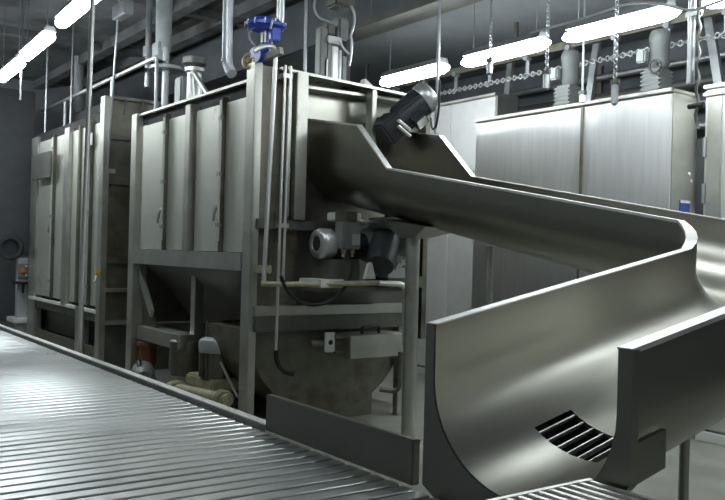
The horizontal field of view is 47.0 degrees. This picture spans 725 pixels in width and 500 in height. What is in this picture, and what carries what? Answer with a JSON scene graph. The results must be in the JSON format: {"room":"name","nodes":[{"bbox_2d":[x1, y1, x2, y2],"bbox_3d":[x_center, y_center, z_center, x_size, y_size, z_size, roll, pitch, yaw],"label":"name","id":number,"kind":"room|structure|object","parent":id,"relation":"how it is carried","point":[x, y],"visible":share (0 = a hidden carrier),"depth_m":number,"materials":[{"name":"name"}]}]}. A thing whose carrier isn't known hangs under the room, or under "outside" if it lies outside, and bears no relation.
{"room":"factory floor","nodes":[
{"label":"factory floor","id":0,"kind":"room"},
{"bbox_2d":[0,78,92,321],"bbox_3d":[-8.916,-1.090,16.431,13.200,5.100,0.100,2,0,-36],"label":"wall","id":1,"kind":"structure","parent":0,"point":[56,93],"depth_m":17.76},
{"bbox_2d":[0,0,294,85],"bbox_3d":[-2.455,-3.546,7.611,13.200,0.100,21.700,2,0,-36],"label":"ceiling","id":2,"kind":"structure","parent":0,"point":[104,26],"depth_m":13.28,"materials":[{"name":"concrete"}]},
{"bbox_2d":[0,0,25,81],"bbox_3d":[-4.904,-2.994,11.650,0.156,1.111,1.520,2,0,-33],"label":"strip light","id":3,"kind":"object","parent":2,"relation":"hanging from","point":[14,65],"visible":0.91,"depth_m":11.38,"materials":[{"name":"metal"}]},
{"bbox_2d":[0,59,25,81],"bbox_3d":[-4.917,-2.499,11.649,0.156,0.122,1.520,2,0,-33],"label":"diffuser","id":4,"kind":"object","parent":3,"relation":"attached to","point":[13,66],"depth_m":11.41,"materials":[{"name":"white plastic"}]},
{"bbox_2d":[19,0,24,99],"bbox_3d":[-4.716,-2.812,11.554,0.032,1.466,0.052,2,0,-36],"label":"rod","id":5,"kind":"object","parent":2,"relation":"hanging from","point":[23,1],"visible":0.76,"depth_m":11.54,"materials":[{"name":"metal"}]},
{"bbox_2d":[19,0,56,60],"bbox_3d":[-3.970,-2.973,10.191,0.156,1.111,1.520,2,0,-33],"label":"strip light","id":6,"kind":"object","parent":2,"relation":"hanging from","point":[45,36],"visible":1,"depth_m":9.94,"materials":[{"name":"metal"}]},
{"bbox_2d":[19,31,54,60],"bbox_3d":[-3.983,-2.479,10.190,0.156,0.122,1.520,2,0,-33],"label":"diffuser","id":7,"kind":"object","parent":6,"relation":"attached to","point":[42,39],"depth_m":9.99,"materials":[{"name":"white plastic"}]},
{"bbox_2d":[44,24,48,132],"bbox_3d":[-4.971,-2.672,13.128,0.032,1.750,0.052,2,0,-36],"label":"rod","id":8,"kind":"object","parent":2,"relation":"hanging from","point":[47,51],"visible":0.81,"depth_m":13.12,"materials":[{"name":"metal"}]},
{"bbox_2d":[69,23,73,123],"bbox_3d":[-4.532,-2.661,12.998,0.032,1.750,0.052,2,0,-36],"label":"rod","id":9,"kind":"object","parent":2,"relation":"hanging from","point":[72,53],"visible":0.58,"depth_m":12.99,"materials":[{"name":"metal"}]},
{"bbox_2d":[54,0,99,27],"bbox_3d":[-2.890,-2.949,8.504,0.156,1.111,1.520,2,0,-33],"label":"strip light","id":10,"kind":"object","parent":2,"relation":"hanging from","point":[69,13],"visible":0.99,"depth_m":8.55,"materials":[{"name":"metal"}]},
{"bbox_2d":[0,25,172,61],"bbox_3d":[-6.300,-3.522,12.915,13.200,0.120,0.160,2,0,-36],"label":"ceiling beam","id":11,"kind":"structure","parent":2,"relation":"attached to","point":[9,31],"depth_m":13.90,"materials":[{"name":"metal"}]},
{"bbox_2d":[106,0,119,172],"bbox_3d":[-3.007,-2.228,10.227,0.104,2.553,0.357,2,0,-36],"label":"conduit","id":12,"kind":"object","parent":2,"relation":"hanging from","point":[108,170],"visible":1,"depth_m":10.23,"materials":[{"name":"metal"}]},
{"bbox_2d":[112,0,133,21],"bbox_3d":[-2.869,-3.144,10.007,0.120,0.713,0.420,2,0,-36],"label":"junction box","id":13,"kind":"object","parent":2,"relation":"attached to","point":[124,9],"visible":1,"depth_m":9.89,"materials":[{"name":"metal"}]},
{"bbox_2d":[33,0,214,89],"bbox_3d":[-0.556,-3.364,8.990,0.180,0.160,21.700,2,0,-36],"label":"ceiling beam","id":14,"kind":"structure","parent":2,"relation":"attached to","point":[181,8],"depth_m":13.54,"materials":[{"name":"metal"}]},
{"bbox_2d":[143,0,152,87],"bbox_3d":[-2.886,-2.848,11.247,0.140,1.300,0.136,2,0,-36],"label":"pipe","id":15,"kind":"object","parent":2,"relation":"hanging from","point":[147,49],"visible":0.84,"depth_m":11.21,"materials":[{"name":"metal"}]},
{"bbox_2d":[149,0,183,106],"bbox_3d":[-2.530,-2.545,10.778,0.439,1.890,0.439,2,0,-10],"label":"duct","id":16,"kind":"object","parent":2,"relation":"hanging from","point":[161,47],"visible":0.84,"depth_m":10.78,"materials":[{"name":"silver metal"}]},
{"bbox_2d":[106,0,250,28],"bbox_3d":[-4.540,-3.483,10.486,13.200,0.120,0.160,2,0,-36],"label":"ceiling beam","id":17,"kind":"structure","parent":2,"relation":"attached to","point":[201,13],"depth_m":12.03,"materials":[{"name":"metal"}]},
{"bbox_2d":[69,0,288,93],"bbox_3d":[0.051,-3.347,9.430,0.180,0.160,21.700,2,0,-36],"label":"ceiling beam","id":18,"kind":"structure","parent":2,"relation":"attached to","point":[247,9],"depth_m":12.92,"materials":[{"name":"metal"}]},
{"bbox_2d":[221,0,236,77],"bbox_3d":[-1.154,-2.482,7.309,0.100,1.963,0.209,2,0,-36],"label":"downpipe","id":19,"kind":"object","parent":2,"relation":"hanging from","point":[227,21],"visible":1,"depth_m":7.29,"materials":[{"name":"silver metal"}]},
{"bbox_2d":[93,0,414,105],"bbox_3d":[0.418,-3.062,9.701,0.065,0.710,21.700,2,0,-36],"label":"ceiling beam","id":20,"kind":"structure","parent":2,"relation":"attached to","point":[131,85],"depth_m":12.77,"materials":[{"name":"grey metal"}]},
{"bbox_2d":[276,0,284,22],"bbox_3d":[-0.713,-2.726,7.393,0.030,1.450,0.140,2,0,-36],"label":"pipes","id":21,"kind":"object","parent":2,"relation":"attached to","point":[280,5],"visible":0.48,"depth_m":7.38,"materials":[{"name":"grey metal"}]},
{"bbox_2d":[303,0,307,71],"bbox_3d":[-0.536,-2.530,7.968,0.052,1.830,0.030,2,0,-36],"label":"rod","id":22,"kind":"object","parent":2,"relation":"hanging from","point":[305,1],"visible":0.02,"depth_m":7.96,"materials":[{"name":"metal"}]},
{"bbox_2d":[348,0,482,42],"bbox_3d":[2.829,-2.943,6.077,0.340,0.840,10.600,2,0,-36],"label":"cable tray","id":23,"kind":"object","parent":2,"relation":"hanging from","point":[417,10],"visible":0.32,"depth_m":9.26,"materials":[{"name":"metal"}]},
{"bbox_2d":[430,0,441,133],"bbox_3d":[0.732,-2.277,8.210,0.047,2.270,0.229,2,0,-20],"label":"conduit","id":24,"kind":"object","parent":2,"relation":"hanging from","point":[438,82],"visible":1,"depth_m":8.15,"materials":[{"name":"metal"}]},
{"bbox_2d":[486,0,493,74],"bbox_3d":[1.296,-2.582,8.364,0.064,1.658,0.080,2,0,-36],"label":"hanging chain","id":25,"kind":"object","parent":2,"relation":"hanging from","point":[490,60],"visible":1,"depth_m":8.35,"materials":[{"name":"metal"}]},
{"bbox_2d":[542,0,550,89],"bbox_3d":[1.732,-2.437,7.758,0.064,1.900,0.080,2,0,-36],"label":"hanging chain","id":26,"kind":"object","parent":2,"relation":"hanging from","point":[546,73],"visible":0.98,"depth_m":7.75,"materials":[{"name":"metal"}]},
{"bbox_2d":[610,0,619,105],"bbox_3d":[2.182,-2.312,7.133,0.064,2.162,0.080,2,0,-36],"label":"hanging chain","id":27,"kind":"object","parent":2,"relation":"hanging from","point":[614,82],"visible":0.97,"depth_m":7.12,"materials":[{"name":"metal"}]},
{"bbox_2d":[685,0,704,129],"bbox_3d":[2.637,-2.155,6.573,0.074,2.431,0.186,2,0,-36],"label":"tube","id":28,"kind":"object","parent":2,"relation":"hanging from","point":[693,40],"visible":0.94,"depth_m":6.58,"materials":[{"name":"metal"}]},
{"bbox_2d":[529,0,724,33],"bbox_3d":[2.171,-1.952,6.964,0.024,0.210,2.065,2,0,-36],"label":"cable","id":29,"kind":"object","parent":28,"relation":"attached to","point":[717,1],"visible":1,"depth_m":6.86,"materials":[{"name":"grey metal"}]},
{"bbox_2d":[0,322,724,499],"bbox_3d":[-2.589,1.652,7.599,13.200,0.100,21.700,2,0,-36],"label":"floor","id":30,"kind":"structure","parent":0,"point":[707,460],"depth_m":6.91,"materials":[{"name":"grey concrete"}]},
{"bbox_2d":[0,87,34,259],"bbox_3d":[-6.597,-0.585,14.635,0.970,4.200,2.944,2,0,-36],"label":"tall cabinet","id":31,"kind":"object","parent":30,"relation":"on","point":[17,117],"visible":0.94,"depth_m":13.82,"materials":[{"name":"grey metal"}]},
{"bbox_2d":[6,258,28,332],"bbox_3d":[-5.647,0.833,13.767,0.388,1.410,0.600,2,0,-36],"label":"column","id":32,"kind":"structure","parent":30,"relation":"on","point":[19,320],"depth_m":13.63,"materials":[{"name":"grey metal"}]},
{"bbox_2d":[77,0,94,352],"bbox_3d":[-2.542,-0.947,7.701,0.048,5.102,0.213,2,0,-36],"label":"steel pole","id":33,"kind":"object","parent":30,"relation":"on","point":[92,2],"visible":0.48,"depth_m":7.69,"materials":[{"name":"silver metal"}]},
{"bbox_2d":[27,95,205,369],"bbox_3d":[-3.596,-0.200,12.575,2.071,3.575,3.611,2,0,-36],"label":"machine","id":34,"kind":"object","parent":30,"relation":"on","point":[57,156],"visible":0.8,"depth_m":11.38,"materials":[{"name":"silver metal"}]},
{"bbox_2d":[71,56,100,122],"bbox_3d":[-4.681,-2.671,14.526,0.450,1.730,2.089,2,0,-36],"label":"duct","id":35,"kind":"object","parent":34,"relation":"on","point":[80,111],"visible":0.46,"depth_m":15.23,"materials":[{"name":"grey metal"}]},
{"bbox_2d":[41,55,158,125],"bbox_3d":[-4.097,-2.140,12.549,0.060,0.689,5.195,2,0,-36],"label":"handrail","id":36,"kind":"object","parent":34,"relation":"on","point":[155,58],"visible":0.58,"depth_m":11.52,"materials":[{"name":"silver metal"}]},
{"bbox_2d":[131,341,159,379],"bbox_3d":[-2.473,1.335,9.418,0.300,0.550,0.692,1,0,-6],"label":"pump","id":37,"kind":"object","parent":30,"relation":"on","point":[146,359],"visible":0.62,"depth_m":9.52,"materials":[{"name":"orange metal"}]},
{"bbox_2d":[166,379,233,405],"bbox_3d":[-1.613,1.453,8.134,0.173,0.352,1.332,2,0,-36],"label":"pipe","id":38,"kind":"object","parent":30,"relation":"on","point":[225,397],"visible":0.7,"depth_m":7.84,"materials":[{"name":"metal"}]},
{"bbox_2d":[169,337,238,397],"bbox_3d":[-1.524,1.244,8.436,0.410,0.775,1.617,2,0,-36],"label":"pump","id":39,"kind":"object","parent":30,"relation":"on","point":[204,367],"visible":0.58,"depth_m":8.22,"materials":[{"name":"metal"}]},
{"bbox_2d":[0,324,439,499],"bbox_3d":[-4.392,1.221,8.113,2.305,0.672,14.540,2,0,-36],"label":"conveyor","id":40,"kind":"object","parent":30,"relation":"on","point":[74,425],"visible":0.99,"depth_m":4.21,"materials":[{"name":"silver metal"}]},
{"bbox_2d":[266,394,419,485],"bbox_3d":[-0.144,0.908,4.116,0.042,0.197,1.280,2,0,-36],"label":"plate","id":41,"kind":"object","parent":40,"relation":"attached to","point":[395,455],"visible":1,"depth_m":3.98,"materials":[{"name":"silver metal"}]},
{"bbox_2d":[125,62,430,416],"bbox_3d":[-0.888,-0.013,9.100,2.259,3.325,3.420,2,0,-36],"label":"machine","id":42,"kind":"object","parent":30,"relation":"on","point":[199,163],"visible":0.78,"depth_m":8.11,"materials":[{"name":"silver metal"}]},
{"bbox_2d":[137,324,204,349],"bbox_3d":[-2.153,0.968,9.324,0.300,0.160,1.240,2,0,-36],"label":"drip tray","id":43,"kind":"object","parent":42,"relation":"on","point":[159,334],"depth_m":9.14,"materials":[{"name":"silver metal"}]},
{"bbox_2d":[174,56,208,102],"bbox_3d":[-1.887,-1.918,9.705,0.450,0.695,1.086,2,0,-36],"label":"vent","id":44,"kind":"structure","parent":42,"relation":"on","point":[192,85],"depth_m":9.70,"materials":[{"name":"metal"}]},
{"bbox_2d":[242,16,285,69],"bbox_3d":[-0.868,-1.851,7.427,0.375,0.452,0.407,2,0,-13],"label":"control valve","id":45,"kind":"object","parent":42,"relation":"on","point":[273,27],"visible":0.93,"depth_m":7.35,"materials":[{"name":"blue paint"}]},
{"bbox_2d":[252,43,277,280],"bbox_3d":[-0.875,-0.764,7.300,0.239,2.099,0.052,2,0,-30],"label":"pipe","id":46,"kind":"object","parent":42,"relation":"attached to","point":[268,45],"visible":0.96,"depth_m":7.32,"materials":[{"name":"silver metal"}]},
{"bbox_2d":[274,65,292,349],"bbox_3d":[-0.743,-0.371,7.549,0.109,2.580,0.133,2,0,-36],"label":"pipes","id":47,"kind":"object","parent":42,"relation":"attached to","point":[284,76],"visible":0.86,"depth_m":7.49,"materials":[{"name":"silver metal"}]},
{"bbox_2d":[274,350,294,375],"bbox_3d":[-0.707,1.020,7.510,0.200,0.243,0.044,2,0,-22],"label":"hose","id":48,"kind":"object","parent":47,"relation":"attached to","point":[276,356],"visible":1,"depth_m":7.48,"materials":[{"name":"black rubber"}]},
{"bbox_2d":[255,265,378,286],"bbox_3d":[-0.416,0.239,7.367,1.119,0.183,0.248,1,0,2],"label":"pipe","id":49,"kind":"object","parent":42,"relation":"attached to","point":[258,268],"visible":0.81,"depth_m":7.32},
{"bbox_2d":[279,262,354,306],"bbox_3d":[-0.389,0.295,7.256,0.771,0.395,0.032,2,0,-36],"label":"cable","id":50,"kind":"object","parent":49,"relation":"hanging from","point":[285,287],"visible":0.99,"depth_m":7.24,"materials":[{"name":"black rubber"}]},
{"bbox_2d":[378,280,404,344],"bbox_3d":[0.272,0.571,7.554,0.348,0.594,0.052,2,0,-36],"label":"pipe","id":51,"kind":"object","parent":49,"relation":"attached to","point":[381,282],"visible":0.67,"depth_m":7.59,"materials":[{"name":"silver metal"}]},
{"bbox_2d":[299,226,368,287],"bbox_3d":[-0.230,0.037,7.627,0.580,0.602,0.380,2,0,-36],"label":"motor","id":52,"kind":"object","parent":42,"relation":"on","point":[323,242],"visible":0.82,"depth_m":7.50,"materials":[{"name":"grey paint"}]},
{"bbox_2d":[313,236,319,250],"bbox_3d":[-0.406,-0.057,7.510,0.012,0.135,0.135,2,0,-36],"label":"fan grille","id":53,"kind":"object","parent":52,"relation":"attached to","point":[316,239],"depth_m":7.51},
{"bbox_2d":[313,0,372,93],"bbox_3d":[-0.216,-2.053,8.119,0.782,0.953,0.244,2,0,-36],"label":"motor","id":54,"kind":"object","parent":42,"relation":"on","point":[330,61],"visible":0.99,"depth_m":8.05,"materials":[{"name":"silver metal"}]},
{"bbox_2d":[289,286,401,291],"bbox_3d":[-0.145,0.358,7.940,1.140,0.035,0.660,2,0,-36],"label":"shelf","id":55,"kind":"object","parent":42,"relation":"attached to","point":[361,288],"depth_m":7.63,"materials":[{"name":"metal"}]},
{"bbox_2d":[335,211,360,258],"bbox_3d":[-0.153,-0.004,7.564,0.200,0.686,0.210,2,0,-36],"label":"junction box","id":56,"kind":"object","parent":42,"relation":"on","point":[347,230],"visible":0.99,"depth_m":7.49,"materials":[{"name":"metal"}]},
{"bbox_2d":[360,215,422,287],"bbox_3d":[0.252,0.007,7.815,0.720,0.687,0.540,2,0,-36],"label":"motor","id":57,"kind":"object","parent":42,"relation":"on","point":[384,248],"visible":0.53,"depth_m":7.62,"materials":[{"name":"grey paint"}]},
{"bbox_2d":[380,352,402,393],"bbox_3d":[0.269,1.129,7.675,0.214,0.384,0.055,1,0,-3],"label":"drain pipe","id":58,"kind":"object","parent":42,"relation":"attached to","point":[397,388],"visible":0.97,"depth_m":7.66,"materials":[{"name":"metal"}]},
{"bbox_2d":[373,82,437,144],"bbox_3d":[0.424,-1.347,8.175,0.692,0.617,0.378,2,0,-13],"label":"gearmotor","id":59,"kind":"object","parent":42,"relation":"attached to","point":[412,110],"visible":0.98,"depth_m":8.08,"materials":[{"name":"grey paint"}]},
{"bbox_2d":[392,92,517,374],"bbox_3d":[1.137,-0.133,11.362,0.430,3.680,2.150,2,0,-36],"label":"tall cabinet","id":60,"kind":"object","parent":30,"relation":"on","point":[449,256],"visible":0.3,"depth_m":10.94,"materials":[{"name":"silver metal"}]},
{"bbox_2d":[306,118,724,499],"bbox_3d":[0.558,0.214,5.672,2.977,2.929,5.195,2,0,-36],"label":"chute","id":61,"kind":"object","parent":30,"relation":"on","point":[600,375],"visible":0.94,"depth_m":3.92,"materials":[{"name":"silver metal"}]},
{"bbox_2d":[327,212,401,228],"bbox_3d":[0.015,-0.272,7.756,0.538,0.138,0.550,2,0,-36],"label":"plate","id":62,"kind":"object","parent":61,"relation":"attached to","point":[373,222],"visible":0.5,"depth_m":7.70,"materials":[{"name":"grey metal"}]},
{"bbox_2d":[487,478,657,499],"bbox_3d":[0.554,1.215,2.147,1.090,0.910,0.835,2,0,-36],"label":"conveyor","id":63,"kind":"object","parent":30,"relation":"on","point":[583,489],"visible":1,"depth_m":2.63,"materials":[{"name":"silver metal"}]},
{"bbox_2d":[472,87,698,308],"bbox_3d":[2.150,0.129,8.610,0.450,3.195,2.543,2,0,-36],"label":"tall cabinet","id":64,"kind":"object","parent":30,"relation":"on","point":[641,149],"visible":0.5,"depth_m":8.24,"materials":[{"name":"silver metal"}]},
{"bbox_2d":[550,49,580,105],"bbox_3d":[2.155,-1.786,8.769,0.260,0.635,0.280,2,0,-36],"label":"motor","id":65,"kind":"object","parent":64,"relation":"on","point":[567,93],"visible":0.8,"depth_m":8.68,"materials":[{"name":"metal"}]},
{"bbox_2d":[636,28,673,91],"bbox_3d":[2.782,-1.772,7.896,0.269,0.635,0.290,2,0,-36],"label":"motor","id":66,"kind":"object","parent":64,"relation":"on","point":[658,75],"visible":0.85,"depth_m":7.82,"materials":[{"name":"metal"}]},
{"bbox_2d":[585,42,601,100],"bbox_3d":[2.523,-0.476,10.000,0.050,4.444,0.765,2,0,-36],"label":"strut","id":67,"kind":"object","parent":30,"relation":"on","point":[596,48],"visible":0.02,"depth_m":9.78,"materials":[{"name":"grey metal"}]},
{"bbox_2d":[502,51,724,129],"bbox_3d":[3.284,-0.315,10.402,0.210,4.150,19.000,2,0,-36],"label":"rack","id":68,"kind":"object","parent":30,"relation":"on","point":[681,84],"visible":0.16,"depth_m":10.39,"materials":[{"name":"metal"}]},
{"bbox_2d":[695,82,724,445],"bbox_3d":[3.938,0.134,6.931,0.485,3.270,2.220,2,0,-36],"label":"tall cabinet","id":69,"kind":"object","parent":30,"relation":"on","point":[713,147],"visible":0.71,"depth_m":7.59,"materials":[{"name":"silver metal"}]},
{"bbox_2d":[703,16,723,83],"bbox_3d":[3.743,-0.448,8.316,0.050,4.447,0.924,2,0,-36],"label":"strut","id":70,"kind":"object","parent":30,"relation":"on","point":[709,23],"visible":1,"depth_m":8.54,"materials":[{"name":"grey metal"}]},
{"bbox_2d":[158,0,723,102],"bbox_3d":[1.663,-3.047,10.603,3.000,0.670,21.700,2,0,-36],"label":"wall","id":71,"kind":"structure","parent":0,"point":[416,42],"depth_m":10.63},
{"bbox_2d":[380,30,449,86],"bbox_3d":[0.593,-2.347,9.616,0.156,0.791,1.220,2,0,-36],"label":"strip light","id":72,"kind":"object","parent":71,"relation":"hanging from","point":[425,69],"visible":0.84,"depth_m":9.54,"materials":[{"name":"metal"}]},
{"bbox_2d":[380,63,449,86],"bbox_3d":[0.584,-2.012,9.616,0.156,0.122,1.220,2,0,-36],"label":"diffuser","id":73,"kind":"object","parent":72,"relation":"attached to","point":[422,70],"depth_m":9.55,"materials":[{"name":"white plastic"}]},
{"bbox_2d":[461,0,550,66],"bbox_3d":[1.437,-2.328,8.450,0.156,0.791,1.220,2,0,-36],"label":"strip light","id":74,"kind":"object","parent":71,"relation":"hanging from","point":[535,42],"visible":0.9,"depth_m":8.33,"materials":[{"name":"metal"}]},
{"bbox_2d":[461,38,550,66],"bbox_3d":[1.429,-1.993,8.450,0.156,0.122,1.220,2,0,-36],"label":"diffuser","id":75,"kind":"object","parent":74,"relation":"attached to","point":[516,47],"depth_m":8.35,"materials":[{"name":"white plastic"}]},
{"bbox_2d":[365,7,724,95],"bbox_3d":[3.277,-2.318,7.909,0.084,0.717,15.044,2,0,-36],"label":"conveyor","id":76,"kind":"object","parent":71,"relation":"hanging from","point":[456,72],"visible":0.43,"depth_m":9.42,"materials":[{"name":"metal"}]},
{"bbox_2d":[578,0,586,102],"bbox_3d":[2.151,-2.066,8.103,0.064,1.278,0.080,2,0,-36],"label":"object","id":77,"kind":"object","parent":71,"relation":"hanging from","point":[582,98],"visible":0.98,"depth_m":8.09,"materials":[{"name":"metal"}]},
{"bbox_2d":[562,0,680,41],"bbox_3d":[2.253,-2.309,7.325,0.156,0.791,1.220,2,0,-36],"label":"strip light","id":78,"kind":"object","parent":71,"relation":"hanging from","point":[641,15],"visible":0.8,"depth_m":7.23,"materials":[{"name":"glowing white plastic diffuser"},{"name":"grey metal"}]},
{"bbox_2d":[702,0,724,8],"bbox_3d":[3.086,-2.291,6.175,0.156,0.791,1.220,2,0,-36],"label":"strip light","id":79,"kind":"object","parent":71,"relation":"hanging from","point":[722,4],"visible":0.59,"depth_m":6.54,"materials":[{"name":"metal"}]},
{"bbox_2d":[504,62,514,94],"bbox_3d":[1.770,-0.492,11.040,0.050,4.439,0.535,2,0,-36],"label":"strut","id":80,"kind":"object","parent":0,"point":[510,66],"visible":0.02,"depth_m":10.88,"materials":[{"name":"grey metal"}]},
{"bbox_2d":[404,21,724,214],"bbox_3d":[2.861,-0.798,11.507,0.100,5.100,21.700,2,0,-36],"label":"wall","id":81,"kind":"structure","parent":0,"point":[676,53],"depth_m":10.81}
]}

